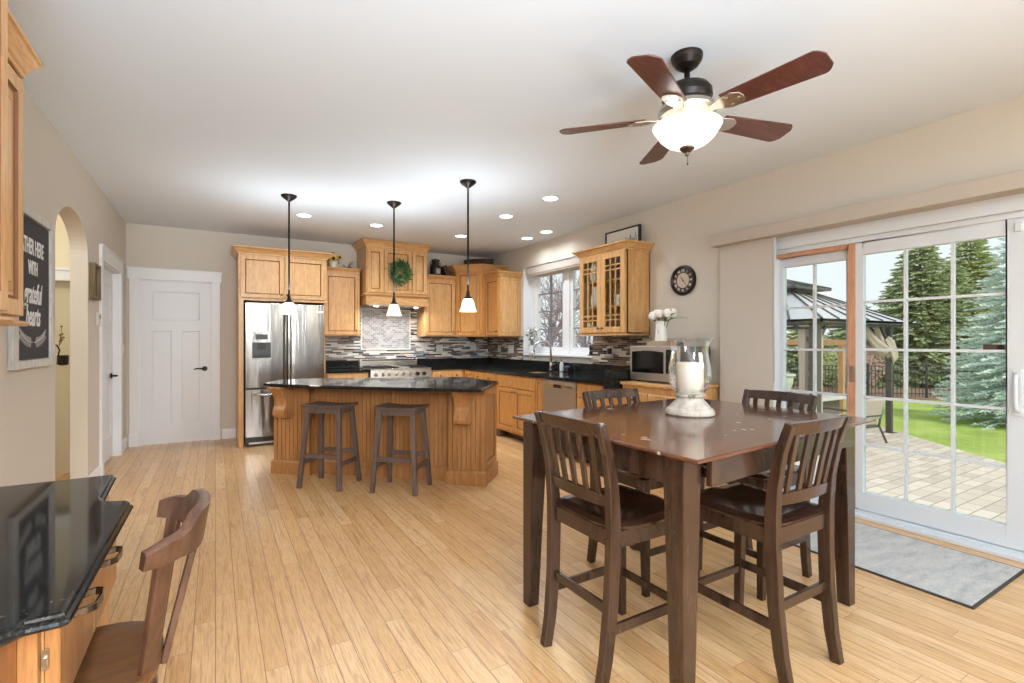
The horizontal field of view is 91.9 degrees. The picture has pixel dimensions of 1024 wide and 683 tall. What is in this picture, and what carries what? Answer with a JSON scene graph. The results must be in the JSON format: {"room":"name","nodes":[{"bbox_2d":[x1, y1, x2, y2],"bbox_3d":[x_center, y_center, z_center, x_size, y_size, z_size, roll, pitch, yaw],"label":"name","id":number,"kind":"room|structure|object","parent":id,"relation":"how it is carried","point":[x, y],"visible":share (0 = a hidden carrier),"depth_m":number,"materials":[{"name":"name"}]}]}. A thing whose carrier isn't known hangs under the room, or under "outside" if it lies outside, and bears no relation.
{"room":"eat-in kitchen","nodes":[
{"label":"eat-in kitchen","id":0,"kind":"room"},
{"bbox_2d":[55,214,69,473],"bbox_3d":[-4.049,-0.077,3.164,1.605,2.715,3.390,0,0,-31],"label":"wall","id":1,"kind":"structure","parent":0,"point":[62,248],"depth_m":4.80,"materials":[{"name":"beige paint"}]},
{"bbox_2d":[55,344,68,365],"bbox_3d":[-4.261,0.127,4.676,0.119,0.206,0.092,0,0,-31],"label":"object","id":2,"kind":"object","parent":1,"relation":"attached to","point":[62,360],"visible":0.98,"depth_m":4.66,"materials":[{"name":"brown metal"}]},
{"bbox_2d":[55,267,69,281],"bbox_3d":[-4.769,-0.640,4.481,1.484,0.120,0.170,0,0,-31],"label":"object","id":3,"kind":"structure","parent":1,"relation":"attached to","point":[61,274],"depth_m":4.70,"materials":[{"name":"white paint"}]},
{"bbox_2d":[0,87,125,486],"bbox_3d":[-1.960,-0.077,1.350,0.115,2.715,10.730,0,0,-31],"label":"wall","id":4,"kind":"structure","parent":0,"point":[55,182],"depth_m":3.40,"materials":[{"name":"beige paint"}]},
{"bbox_2d":[0,0,13,322],"bbox_3d":[-1.501,-0.730,1.084,0.397,1.345,1.003,0,0,-31],"label":"upper cabinet","id":5,"kind":"object","parent":4,"relation":"attached to","point":[3,3],"visible":1,"depth_m":1.53,"materials":[{"name":"brown wood"}]},
{"bbox_2d":[0,8,42,325],"bbox_3d":[-1.875,-0.574,1.661,0.349,1.032,0.447,0,0,-31],"label":"upper cabinet","id":6,"kind":"object","parent":4,"relation":"attached to","point":[22,57],"visible":0.8,"depth_m":1.80,"materials":[{"name":"brown wood"}]},
{"bbox_2d":[7,204,54,369],"bbox_3d":[-2.808,-0.303,2.907,0.027,0.908,0.763,0,0,-31],"label":"chalkboard sign","id":7,"kind":"object","parent":4,"relation":"attached to","point":[37,339],"visible":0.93,"depth_m":2.93,"materials":[{"name":"grey"}]},
{"bbox_2d":[89,262,100,300],"bbox_3d":[-3.672,-0.525,4.363,0.041,0.310,0.260,0,0,-31],"label":"shadow box","id":8,"kind":"object","parent":4,"relation":"attached to","point":[94,268],"visible":1,"depth_m":4.26,"materials":[{"name":"brown wood"}]},
{"bbox_2d":[104,269,117,462],"bbox_3d":[-4.187,0.258,5.104,0.111,2.020,0.972,0,0,-31],"label":"door","id":9,"kind":"structure","parent":4,"relation":"in","point":[108,277],"depth_m":5.36,"materials":[{"name":"white paint"}]},
{"bbox_2d":[99,243,124,475],"bbox_3d":[-4.185,0.186,5.105,0.146,2.192,1.242,0,0,-31],"label":"trim","id":10,"kind":"structure","parent":4,"relation":"attached to","point":[107,257],"depth_m":5.52,"materials":[{"name":"white paint"}]},
{"bbox_2d":[126,223,487,446],"bbox_3d":[-2.553,-0.077,7.318,5.240,2.715,0.120,0,0,-31],"label":"wall","id":11,"kind":"structure","parent":0,"point":[148,246],"depth_m":6.49,"materials":[{"name":"beige paint"}]},
{"bbox_2d":[126,266,221,446],"bbox_3d":[-4.251,0.189,6.274,0.997,2.187,0.146,0,0,-31],"label":"trim","id":12,"kind":"structure","parent":11,"relation":"attached to","point":[135,275],"depth_m":6.12,"materials":[{"name":"white paint"}]},
{"bbox_2d":[141,280,209,444],"bbox_3d":[-4.230,0.257,6.240,0.731,2.023,0.107,0,0,-31],"label":"door","id":13,"kind":"structure","parent":11,"relation":"in","point":[175,316],"depth_m":6.25,"materials":[{"name":"white paint"}]},
{"bbox_2d":[222,428,235,438],"bbox_3d":[-3.732,1.215,6.533,0.160,0.130,0.016,0,0,-31],"label":"baseboard","id":14,"kind":"structure","parent":11,"relation":"attached to","point":[226,433],"depth_m":6.53,"materials":[{"name":"white paint"}]},
{"bbox_2d":[325,266,360,335],"bbox_3d":[-2.466,-0.555,7.074,0.504,0.956,0.387,0,0,-31],"label":"upper cabinet","id":15,"kind":"object","parent":11,"relation":"attached to","point":[342,307],"visible":0.8,"depth_m":6.95,"materials":[{"name":"brown wood"}]},
{"bbox_2d":[362,309,409,348],"bbox_3d":[-1.933,-0.185,7.606,0.740,0.590,0.008,0,0,-31],"label":"backsplash","id":16,"kind":"structure","parent":11,"relation":"attached to","point":[379,330],"depth_m":7.59,"materials":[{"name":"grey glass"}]},
{"bbox_2d":[352,238,432,308],"bbox_3d":[-1.774,-0.962,7.352,1.044,0.931,0.621,0,0,-31],"label":"range hood","id":17,"kind":"object","parent":11,"relation":"attached to","point":[373,255],"visible":0.88,"depth_m":7.10,"materials":[{"name":"brown wood"}]},
{"bbox_2d":[385,250,413,287],"bbox_3d":[-1.609,-1.038,7.068,0.440,0.554,0.139,0,0,-31],"label":"wreath","id":18,"kind":"object","parent":17,"relation":"hanging from","point":[404,265],"visible":0.84,"depth_m":7.08,"materials":[{"name":"green plant"}]},
{"bbox_2d":[325,307,487,367],"bbox_3d":[-1.617,-0.065,7.804,2.815,0.970,0.008,0,0,-31],"label":"backsplash","id":19,"kind":"structure","parent":11,"relation":"attached to","point":[336,347],"depth_m":7.84,"materials":[{"name":"tile"}]},
{"bbox_2d":[417,274,456,336],"bbox_3d":[-1.193,-0.552,7.837,0.517,0.950,0.387,0,0,-31],"label":"upper cabinet","id":20,"kind":"object","parent":11,"relation":"attached to","point":[437,319],"visible":0.85,"depth_m":7.71,"materials":[{"name":"brown wood"}]},
{"bbox_2d":[430,259,440,274],"bbox_3d":[-1.213,-1.171,7.853,0.171,0.287,0.172,0,0,2],"label":"milk can","id":21,"kind":"object","parent":20,"relation":"on","point":[435,268],"visible":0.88,"depth_m":7.79,"materials":[{"name":"grey metal"}]},
{"bbox_2d":[447,264,508,336],"bbox_3d":[-0.588,-0.642,8.012,0.833,1.130,0.708,0,0,-31],"label":"upper cabinet","id":22,"kind":"object","parent":11,"relation":"attached to","point":[467,324],"visible":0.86,"depth_m":7.78,"materials":[{"name":"orange wood"}]},
{"bbox_2d":[463,259,493,264],"bbox_3d":[-0.536,-1.260,7.978,0.512,0.105,0.294,0,0,17],"label":"basket","id":23,"kind":"object","parent":22,"relation":"on","point":[471,261],"visible":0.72,"depth_m":7.85,"materials":[{"name":"brown wicker"}]},
{"bbox_2d":[8,0,1023,257],"bbox_3d":[-0.431,-1.495,2.335,6.720,0.120,10.850,0,0,-31],"label":"ceiling","id":24,"kind":"structure","parent":0,"point":[186,114],"depth_m":2.92,"materials":[{"name":"white paint"}]},
{"bbox_2d":[281,193,297,314],"bbox_3d":[-2.192,-0.850,4.865,0.156,1.170,0.155,0,0,-31],"label":"pendant light","id":25,"kind":"object","parent":24,"relation":"hanging from","point":[288,308],"visible":1,"depth_m":4.85,"materials":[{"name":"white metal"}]},
{"bbox_2d":[386,201,401,315],"bbox_3d":[-1.218,-0.850,5.110,0.156,1.170,0.155,0,0,-31],"label":"pendant light","id":26,"kind":"object","parent":24,"relation":"hanging from","point":[393,310],"visible":1,"depth_m":5.09,"materials":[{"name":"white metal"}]},
{"bbox_2d":[459,179,476,311],"bbox_3d":[-0.394,-0.850,4.439,0.156,1.170,0.155,0,0,-31],"label":"pendant light","id":27,"kind":"object","parent":24,"relation":"hanging from","point":[467,305],"visible":1,"depth_m":4.42,"materials":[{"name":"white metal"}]},
{"bbox_2d":[559,47,833,164],"bbox_3d":[0.911,-1.160,2.464,1.240,0.548,1.221,0,0,-31],"label":"ceiling fan","id":28,"kind":"object","parent":24,"relation":"hanging from","point":[688,118],"visible":1,"depth_m":2.37,"materials":[{"name":"brown wood"}]},
{"bbox_2d":[55,436,1023,682],"bbox_3d":[-0.431,1.310,2.335,6.720,0.060,10.850,0,0,-31],"label":"floor","id":29,"kind":"structure","parent":0,"point":[316,582],"depth_m":2.41,"materials":[{"name":"brown wood"}]},
{"bbox_2d":[0,540,122,682],"bbox_3d":[-1.383,0.922,1.176,0.694,0.715,0.737,0,0,-31],"label":"base cabinet","id":30,"kind":"object","parent":29,"relation":"on","point":[57,655],"visible":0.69,"depth_m":1.06,"materials":[{"name":"brown wood"}]},
{"bbox_2d":[0,475,133,647],"bbox_3d":[-1.270,0.550,0.988,0.693,0.030,2.100,0,0,-31],"label":"countertop","id":31,"kind":"structure","parent":30,"relation":"on","point":[56,537],"depth_m":1.30,"materials":[{"name":"black stone"}]},
{"bbox_2d":[97,494,108,626],"bbox_3d":[-1.740,0.922,1.651,0.568,0.715,0.380,0,0,-31],"label":"base cabinet","id":32,"kind":"object","parent":29,"relation":"on","point":[104,619],"visible":0.02,"depth_m":1.89,"materials":[{"name":"brown wood"}]},
{"bbox_2d":[73,488,210,682],"bbox_3d":[-1.012,0.852,1.241,0.439,0.860,0.463,0,0,-31],"label":"desk chair","id":33,"kind":"object","parent":29,"relation":"on","point":[129,651],"visible":0.9,"depth_m":1.25,"materials":[{"name":"brown wood"}]},
{"bbox_2d":[230,244,332,447],"bbox_3d":[-3.038,0.058,6.532,1.168,2.444,0.729,0,0,-31],"label":"cabinet","id":34,"kind":"object","parent":29,"relation":"on","point":[261,272],"visible":0.89,"depth_m":6.23,"materials":[{"name":"brown wood"}]},
{"bbox_2d":[244,302,323,445],"bbox_3d":[-2.997,0.398,6.483,0.908,1.740,0.815,0,0,-31],"label":"refrigerator","id":35,"kind":"object","parent":29,"relation":"on","point":[277,346],"visible":0.56,"depth_m":6.12,"materials":[{"name":"grey metal"}]},
{"bbox_2d":[296,401,361,490],"bbox_3d":[-1.631,0.917,4.438,0.424,0.730,0.364,0,0,12],"label":"bar stool","id":36,"kind":"object","parent":29,"relation":"on","point":[321,407],"visible":1,"depth_m":4.34,"materials":[{"name":"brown wood"}]},
{"bbox_2d":[325,372,368,377],"bbox_3d":[-2.371,0.853,6.956,0.556,0.855,0.667,0,0,-31],"label":"base cabinet","id":37,"kind":"object","parent":29,"relation":"on","point":[359,374],"visible":0.06,"depth_m":6.70,"materials":[{"name":"brown wood"}]},
{"bbox_2d":[325,360,369,372],"bbox_3d":[-2.375,0.350,6.963,0.571,0.146,0.652,0,0,-31],"label":"countertop","id":38,"kind":"structure","parent":37,"relation":"on","point":[337,366],"depth_m":7.18,"materials":[{"name":"black stone"}]},
{"bbox_2d":[264,377,498,486],"bbox_3d":[-1.234,0.837,4.979,2.313,0.887,1.334,0,0,13],"label":"kitchen island","id":39,"kind":"object","parent":29,"relation":"on","point":[461,411],"visible":0.91,"depth_m":4.64,"materials":[{"name":"brown wood"}]},
{"bbox_2d":[264,377,498,392],"bbox_3d":[-1.254,0.408,4.957,2.292,0.030,1.339,0,0,11],"label":"island countertop","id":40,"kind":"structure","parent":39,"relation":"on","point":[427,384],"depth_m":4.63,"materials":[{"name":"black stone"}]},
{"bbox_2d":[359,358,431,377],"bbox_3d":[-1.719,0.770,7.297,0.886,1.020,0.712,0,0,-31],"label":"range","id":41,"kind":"object","parent":29,"relation":"on","point":[386,367],"visible":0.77,"depth_m":7.19,"materials":[{"name":"silver metal"}]},
{"bbox_2d":[369,403,431,495],"bbox_3d":[-0.959,0.917,4.305,0.424,0.730,0.364,0,0,12],"label":"bar stool","id":42,"kind":"object","parent":29,"relation":"on","point":[391,410],"visible":1,"depth_m":4.21,"materials":[{"name":"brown wood"}]},
{"bbox_2d":[431,369,463,376],"bbox_3d":[-1.114,0.853,7.708,0.540,0.855,0.667,0,0,-31],"label":"base cabinet","id":43,"kind":"object","parent":29,"relation":"on","point":[456,372],"visible":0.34,"depth_m":7.45,"materials":[{"name":"brown wood"}]},
{"bbox_2d":[474,371,496,435],"bbox_3d":[-0.080,0.853,7.185,0.793,0.855,0.690,0,0,-31],"label":"base cabinet","id":44,"kind":"object","parent":29,"relation":"on","point":[491,376],"visible":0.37,"depth_m":6.87,"materials":[{"name":"orange wood"}]},
{"bbox_2d":[497,372,544,440],"bbox_3d":[0.349,0.853,6.469,0.793,0.855,0.970,0,0,-31],"label":"base cabinet","id":45,"kind":"object","parent":29,"relation":"on","point":[516,394],"visible":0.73,"depth_m":6.32,"materials":[{"name":"orange wood"}]},
{"bbox_2d":[417,358,635,388],"bbox_3d":[0.022,0.441,6.527,1.296,0.327,3.865,0,0,-31],"label":"countertop","id":46,"kind":"structure","parent":45,"relation":"on","point":[609,376],"depth_m":6.53,"materials":[{"name":"black stone"}]},
{"bbox_2d":[536,378,544,410],"bbox_3d":[0.644,0.853,6.002,0.767,0.855,0.125,0,0,-31],"label":"pilaster","id":47,"kind":"object","parent":29,"relation":"on","point":[539,382],"visible":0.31,"depth_m":5.80,"materials":[{"name":"orange wood"}]},
{"bbox_2d":[543,379,576,459],"bbox_3d":[0.830,0.845,5.673,0.766,0.830,0.610,0,0,-31],"label":"dishwasher","id":48,"kind":"object","parent":29,"relation":"on","point":[558,395],"visible":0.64,"depth_m":5.47,"materials":[{"name":"silver metal"}]},
{"bbox_2d":[577,382,621,463],"bbox_3d":[1.097,0.853,5.220,0.793,0.855,0.428,0,0,-31],"label":"base cabinet","id":49,"kind":"object","parent":29,"relation":"on","point":[581,387],"visible":0.12,"depth_m":5.09,"materials":[{"name":"orange wood"}]},
{"bbox_2d":[534,410,667,682],"bbox_3d":[0.409,0.786,2.046,0.516,0.994,0.430,0,0,-31],"label":"dining chair","id":50,"kind":"object","parent":29,"relation":"on","point":[616,516],"visible":0.91,"depth_m":1.92,"materials":[{"name":"brown wood"}]},
{"bbox_2d":[582,388,699,597],"bbox_3d":[0.712,0.786,2.791,0.430,0.994,0.516,0,0,-31],"label":"dining chair","id":51,"kind":"object","parent":29,"relation":"on","point":[641,483],"visible":0.38,"depth_m":2.64,"materials":[{"name":"brown wood"}]},
{"bbox_2d":[620,380,719,482],"bbox_3d":[1.494,0.836,4.737,0.608,0.888,0.712,0,0,-31],"label":"base cabinet","id":52,"kind":"object","parent":29,"relation":"on","point":[647,390],"visible":0.15,"depth_m":4.57,"materials":[{"name":"brown wood"}]},
{"bbox_2d":[512,398,874,682],"bbox_3d":[0.873,0.825,2.419,1.443,0.910,1.211,0,0,-31],"label":"dining table","id":53,"kind":"object","parent":29,"relation":"on","point":[739,441],"visible":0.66,"depth_m":1.97,"materials":[{"name":"brown wood"}]},
{"bbox_2d":[665,338,714,417],"bbox_3d":[0.903,0.176,2.513,0.238,0.386,0.238,0,0,-31],"label":"hurricane holder","id":54,"kind":"object","parent":53,"relation":"on","point":[684,405],"visible":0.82,"depth_m":2.45,"materials":[{"name":"clear glass"}]},
{"bbox_2d":[676,362,703,393],"bbox_3d":[0.903,0.177,2.513,0.134,0.170,0.134,0,0,-31],"label":"pillar candle","id":55,"kind":"object","parent":54,"relation":"in","point":[689,375],"visible":1,"depth_m":2.46,"materials":[{"name":"white wax"}]},
{"bbox_2d":[700,389,817,600],"bbox_3d":[1.346,0.786,2.741,0.516,0.994,0.430,0,0,-31],"label":"dining chair","id":56,"kind":"object","parent":29,"relation":"on","point":[760,480],"visible":0.37,"depth_m":2.67,"materials":[{"name":"brown wood"}]},
{"bbox_2d":[698,414,851,682],"bbox_3d":[1.044,0.786,2.064,0.430,0.994,0.516,0,0,-31],"label":"dining chair","id":57,"kind":"object","parent":29,"relation":"on","point":[774,516],"visible":0.86,"depth_m":1.94,"materials":[{"name":"brown wood"}]},
{"bbox_2d":[794,522,1023,609],"bbox_3d":[2.086,1.274,3.304,0.768,0.010,1.739,0,0,-31],"label":"rug","id":58,"kind":"object","parent":29,"relation":"on","point":[967,580],"visible":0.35,"depth_m":2.79,"materials":[{"name":"grey fabric"}]},
{"bbox_2d":[630,346,709,382],"bbox_3d":[1.517,0.217,4.795,0.439,0.349,0.607,0,0,-31],"label":"microwave","id":59,"kind":"object","parent":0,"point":[649,363],"visible":0.69,"depth_m":4.62,"materials":[{"name":"silver plastic"}]},
{"bbox_2d":[647,341,677,345],"bbox_3d":[1.486,0.019,4.894,0.220,0.048,0.200,0,0,-31],"label":"wooden box","id":60,"kind":"object","parent":59,"relation":"on","point":[649,343],"visible":0.85,"depth_m":4.82,"materials":[{"name":"beige wood"}]},
{"bbox_2d":[648,309,682,340],"bbox_3d":[1.513,-0.161,4.792,0.193,0.311,0.508,0,0,-31],"label":"flower vase","id":61,"kind":"object","parent":60,"relation":"on","point":[661,334],"visible":1,"depth_m":4.81,"materials":[{"name":"white ceramic"}]},
{"bbox_2d":[488,95,1023,400],"bbox_3d":[2.430,-0.077,3.979,0.200,2.715,10.730,0,0,-31],"label":"wall","id":62,"kind":"structure","parent":0,"point":[987,141],"depth_m":4.12,"materials":[{"name":"beige paint"}]},
{"bbox_2d":[482,270,522,336],"bbox_3d":[-0.149,-0.566,7.655,0.446,0.979,0.491,0,0,-31],"label":"upper cabinet","id":63,"kind":"object","parent":62,"relation":"attached to","point":[503,288],"visible":1,"depth_m":7.53,"materials":[{"name":"orange wood"}]},
{"bbox_2d":[523,256,576,359],"bbox_3d":[0.666,-0.422,6.897,0.169,1.395,1.630,0,0,-31],"label":"trim","id":64,"kind":"structure","parent":62,"relation":"attached to","point":[526,280],"depth_m":7.58,"materials":[{"name":"white paint"}]},
{"bbox_2d":[523,268,592,362],"bbox_3d":[0.673,-0.420,6.902,0.212,1.389,1.630,0,0,-31],"label":"window","id":65,"kind":"structure","parent":62,"relation":"in","point":[569,352],"depth_m":6.89,"materials":[{"name":"white paint"}]},
{"bbox_2d":[526,327,538,353],"bbox_3d":[0.308,-0.020,7.344,0.230,0.398,0.287,0,0,-31],"label":"plant","id":66,"kind":"object","parent":65,"relation":"on","point":[530,331],"visible":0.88,"depth_m":7.33,"materials":[{"name":"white plant"}]},
{"bbox_2d":[527,257,579,276],"bbox_3d":[0.657,-1.044,6.883,0.129,0.123,1.495,0,0,-31],"label":"window shade cassette","id":67,"kind":"object","parent":65,"relation":"attached to","point":[572,263],"visible":0.59,"depth_m":6.90,"materials":[{"name":"beige fabric"}]},
{"bbox_2d":[488,335,651,365],"bbox_3d":[0.545,0.170,6.925,0.008,0.500,3.722,0,0,-31],"label":"backsplash","id":68,"kind":"structure","parent":62,"relation":"attached to","point":[621,345],"depth_m":6.00,"materials":[{"name":"tile"}]},
{"bbox_2d":[572,239,654,335],"bbox_3d":[1.118,-0.559,5.574,0.411,0.987,0.909,0,0,-31],"label":"display cabinet","id":69,"kind":"object","parent":62,"relation":"attached to","point":[633,284],"visible":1,"depth_m":5.36,"materials":[{"name":"brown wood"}]},
{"bbox_2d":[584,278,619,285],"bbox_3d":[1.157,-0.678,5.597,0.297,0.016,0.729,0,0,-31],"label":"shelf","id":70,"kind":"object","parent":69,"relation":"attached to","point":[617,279],"depth_m":5.72,"materials":[{"name":"brown wood"}]},
{"bbox_2d":[584,305,619,309],"bbox_3d":[1.157,-0.388,5.597,0.297,0.016,0.729,0,0,-31],"label":"shelf","id":71,"kind":"object","parent":69,"relation":"attached to","point":[585,306],"depth_m":5.70,"materials":[{"name":"brown wood"}]},
{"bbox_2d":[605,224,640,243],"bbox_3d":[1.252,-1.165,5.611,0.030,0.221,0.550,0,0,-31],"label":"framed sign","id":72,"kind":"object","parent":69,"relation":"on","point":[632,232],"visible":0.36,"depth_m":5.56,"materials":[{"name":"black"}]},
{"bbox_2d":[670,265,695,295],"bbox_3d":[1.709,-0.612,4.954,0.034,0.304,0.304,0,0,-31],"label":"wall clock","id":73,"kind":"object","parent":62,"relation":"attached to","point":[683,278],"visible":1,"depth_m":4.95,"materials":[{"name":"black plastic"}]},
{"bbox_2d":[720,237,772,406],"bbox_3d":[2.031,0.185,4.311,0.020,2.130,0.500,0,0,-31],"label":"blind","id":74,"kind":"object","parent":62,"relation":"attached to","point":[746,269],"visible":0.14,"depth_m":4.30,"materials":[{"name":"beige fabric"}]},
{"bbox_2d":[773,237,775,406],"bbox_3d":[2.170,0.180,4.100,0.034,2.120,0.032,0,0,-31],"label":"blind wand","id":75,"kind":"object","parent":74,"relation":"attached to","point":[774,238],"visible":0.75,"depth_m":4.10,"materials":[{"name":"white plastic"}]},
{"bbox_2d":[711,170,1023,247],"bbox_3d":[2.726,-0.912,3.145,0.150,0.101,3.295,0,0,-31],"label":"blind valance","id":76,"kind":"object","parent":62,"relation":"attached to","point":[1012,183],"visible":0.84,"depth_m":3.34,"materials":[{"name":"beige fabric"}]},
{"bbox_2d":[776,193,1023,562],"bbox_3d":[2.909,0.207,3.171,0.250,2.145,2.556,0,0,-31],"label":"door","id":77,"kind":"structure","parent":62,"relation":"in","point":[1001,216],"depth_m":3.31,"materials":[{"name":"white plastic"}]},
{"bbox_2d":[983,344,1004,349],"bbox_3d":[2.954,0.036,3.034,0.008,0.037,0.100,0,0,-31],"label":"sensor","id":78,"kind":"object","parent":77,"relation":"attached to","point":[985,346],"visible":1,"depth_m":3.03,"materials":[{"name":"brown"}]},
{"label":"outside","id":79,"kind":"structure","parent":0,"visible":0},
{"bbox_2d":[840,399,1005,462],"bbox_3d":[19.873,2.030,29.389,55.700,0.300,90.000,0,0,-31],"label":"lawn","id":80,"kind":"structure","parent":79,"point":[991,444],"depth_m":10.58,"materials":[{"name":"green plant"}]},
{"bbox_2d":[541,279,579,346],"bbox_3d":[1.323,-0.214,15.848,3.308,4.205,5.308,0,0,28],"label":"bare tree","id":81,"kind":"object","parent":80,"relation":"on","point":[556,298],"visible":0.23,"depth_m":15.36,"materials":[{"name":"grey plant"}]},
{"bbox_2d":[541,298,579,346],"bbox_3d":[0.931,0.203,15.975,3.244,3.376,1.904,0,0,25],"label":"bare tree","id":82,"kind":"object","parent":80,"relation":"on","point":[554,314],"visible":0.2,"depth_m":15.61,"materials":[{"name":"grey plant"}]},
{"bbox_2d":[541,272,589,345],"bbox_3d":[2.903,-0.390,16.717,4.871,4.546,3.804,0,0,-31],"label":"bare tree","id":83,"kind":"object","parent":80,"relation":"on","point":[578,272],"visible":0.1,"depth_m":16.65,"materials":[{"name":"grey plant"}]},
{"bbox_2d":[927,238,1005,429],"bbox_3d":[11.420,-0.454,11.086,3.313,4.821,3.195,0,0,27],"label":"spruce tree","id":84,"kind":"object","parent":80,"relation":"on","point":[996,368],"visible":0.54,"depth_m":11.40,"materials":[{"name":"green plant"}]},
{"bbox_2d":[934,239,1005,317],"bbox_3d":[22.310,-1.782,24.017,5.733,7.763,5.718,0,0,-17],"label":"spruce tree","id":85,"kind":"object","parent":80,"relation":"on","point":[976,271],"visible":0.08,"depth_m":23.64,"materials":[{"name":"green plant"}]},
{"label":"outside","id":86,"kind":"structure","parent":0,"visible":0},
{"bbox_2d":[791,384,995,400],"bbox_3d":[13.350,1.873,21.168,13.984,0.015,10.621,0,0,7],"label":"mulch","id":87,"kind":"object","parent":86,"point":[878,390],"depth_m":18.46,"materials":[{"name":"brown"}]},
{"bbox_2d":[787,329,845,386],"bbox_3d":[12.981,0.390,22.018,4.373,3.255,4.158,0,0,3],"label":"spruce tree","id":88,"kind":"object","parent":87,"relation":"on","point":[794,335],"visible":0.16,"depth_m":21.44,"materials":[{"name":"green plant"}]},
{"bbox_2d":[823,346,878,388],"bbox_3d":[13.088,0.992,19.377,2.140,1.799,2.012,0,0,-31],"label":"shrub","id":89,"kind":"object","parent":87,"relation":"on","point":[833,361],"visible":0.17,"depth_m":19.44,"materials":[{"name":"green plant"}]},
{"bbox_2d":[845,338,884,388],"bbox_3d":[12.588,0.769,17.672,1.481,2.235,1.494,0,0,-31],"label":"flowering shrub","id":90,"kind":"object","parent":87,"relation":"on","point":[868,355],"visible":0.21,"depth_m":17.43,"materials":[{"name":"brown plant"}]},
{"bbox_2d":[808,306,924,387],"bbox_3d":[15.046,0.091,21.520,4.938,3.911,4.791,0,0,24],"label":"spruce tree","id":91,"kind":"object","parent":87,"relation":"on","point":[840,334],"visible":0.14,"depth_m":20.79,"materials":[{"name":"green plant"}]},
{"bbox_2d":[786,364,1005,397],"bbox_3d":[11.927,1.312,16.616,14.423,1.135,0.101,0,0,7],"label":"metal fence","id":92,"kind":"object","parent":87,"relation":"on","point":[926,366],"visible":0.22,"depth_m":16.49,"materials":[{"name":"grey metal"}]},
{"bbox_2d":[871,246,999,388],"bbox_3d":[17.908,-1.416,21.723,5.844,7.070,5.923,0,0,30],"label":"spruce tree","id":93,"kind":"object","parent":87,"relation":"on","point":[920,285],"visible":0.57,"depth_m":20.93,"materials":[{"name":"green plant"}]},
{"bbox_2d":[909,264,1005,387],"bbox_3d":[19.110,-0.623,21.527,5.471,5.460,5.378,0,0,-36],"label":"spruce tree","id":94,"kind":"object","parent":87,"relation":"on","point":[959,277],"visible":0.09,"depth_m":20.95,"materials":[{"name":"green plant"}]},
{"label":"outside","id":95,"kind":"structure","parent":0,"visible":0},
{"bbox_2d":[794,427,1005,522],"bbox_3d":[7.036,1.870,6.546,10.200,0.020,20.000,0,0,-31],"label":"patio","id":96,"kind":"structure","parent":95,"point":[980,489],"depth_m":6.77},
{"bbox_2d":[541,327,592,347],"bbox_3d":[1.323,0.722,14.084,2.674,2.338,2.673,0,0,-31],"label":"shrub","id":97,"kind":"object","parent":96,"relation":"on","point":[580,338],"visible":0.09,"depth_m":13.91,"materials":[{"name":"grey plant"}]},
{"bbox_2d":[786,392,845,413],"bbox_3d":[6.624,1.525,10.932,1.500,0.710,1.050,0,0,-31],"label":"patio table","id":98,"kind":"object","parent":96,"relation":"on","point":[831,401],"visible":0.09,"depth_m":10.71,"materials":[{"name":"grey stone"}]},
{"bbox_2d":[787,340,845,413],"bbox_3d":[8.036,0.915,13.585,2.027,1.930,0.147,0,0,44],"label":"wooden frame","id":99,"kind":"object","parent":96,"relation":"on","point":[841,344],"visible":0.31,"depth_m":12.96,"materials":[{"name":"brown wood"}]},
{"bbox_2d":[787,279,908,433],"bbox_3d":[5.792,0.266,10.650,3.326,3.229,3.389,0,0,-31],"label":"gazebo","id":100,"kind":"object","parent":96,"relation":"on","point":[799,294],"visible":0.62,"depth_m":9.51,"materials":[{"name":"grey"}]},
{"bbox_2d":[798,329,808,410],"bbox_3d":[5.221,0.780,8.860,0.125,2.000,0.187,0,0,-31],"label":"curtain","id":101,"kind":"object","parent":100,"relation":"hanging from","point":[803,334],"depth_m":8.82,"materials":[{"name":"beige fabric"}]},
{"bbox_2d":[821,329,822,412],"bbox_3d":[5.471,0.780,8.815,0.159,2.000,0.117,0,0,-31],"label":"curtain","id":102,"kind":"object","parent":100,"relation":"hanging from","point":[821,329],"depth_m":8.77,"materials":[{"name":"beige fabric"}]},
{"bbox_2d":[866,339,879,355],"bbox_3d":[7.520,-0.006,10.501,0.221,0.642,0.812,0,0,-31],"label":"curtain","id":103,"kind":"object","parent":100,"relation":"hanging from","point":[868,345],"depth_m":10.37,"materials":[{"name":"beige fabric"}]},
{"bbox_2d":[866,327,889,356],"bbox_3d":[7.332,-0.005,9.892,0.997,0.644,0.172,0,0,-31],"label":"curtain","id":104,"kind":"object","parent":100,"relation":"hanging from","point":[881,339],"depth_m":9.93,"materials":[{"name":"beige fabric"}]},
{"bbox_2d":[874,327,885,358],"bbox_3d":[7.537,0.020,10.064,0.627,0.694,0.150,0,0,-31],"label":"curtain","id":105,"kind":"object","parent":100,"relation":"hanging from","point":[880,333],"depth_m":9.95,"materials":[{"name":"beige fabric"}]},
{"bbox_2d":[884,336,898,363],"bbox_3d":[7.718,0.207,10.073,0.480,0.629,0.177,0,0,-31],"label":"curtain","id":106,"kind":"object","parent":100,"relation":"hanging from","point":[890,357],"depth_m":10.01,"materials":[{"name":"beige fabric"}]},
{"bbox_2d":[823,396,887,442],"bbox_3d":[6.382,1.438,9.279,0.800,0.857,0.798,0,0,-21],"label":"lounge chair","id":107,"kind":"object","parent":96,"relation":"on","point":[874,407],"visible":0.3,"depth_m":9.03,"materials":[{"name":"grey"}]},
{"bbox_2d":[838,414,876,425],"bbox_3d":[6.355,1.484,9.349,0.680,0.130,0.610,0,0,-21],"label":"seat cushion","id":108,"kind":"object","parent":107,"relation":"on","point":[874,423],"depth_m":9.14,"materials":[{"name":"beige fabric"}]},
{"bbox_2d":[866,399,884,418],"bbox_3d":[6.484,1.224,9.012,0.660,0.401,0.194,0,0,-21],"label":"cushion","id":109,"kind":"object","parent":107,"relation":"on","point":[874,407],"depth_m":8.98,"materials":[{"name":"beige fabric"}]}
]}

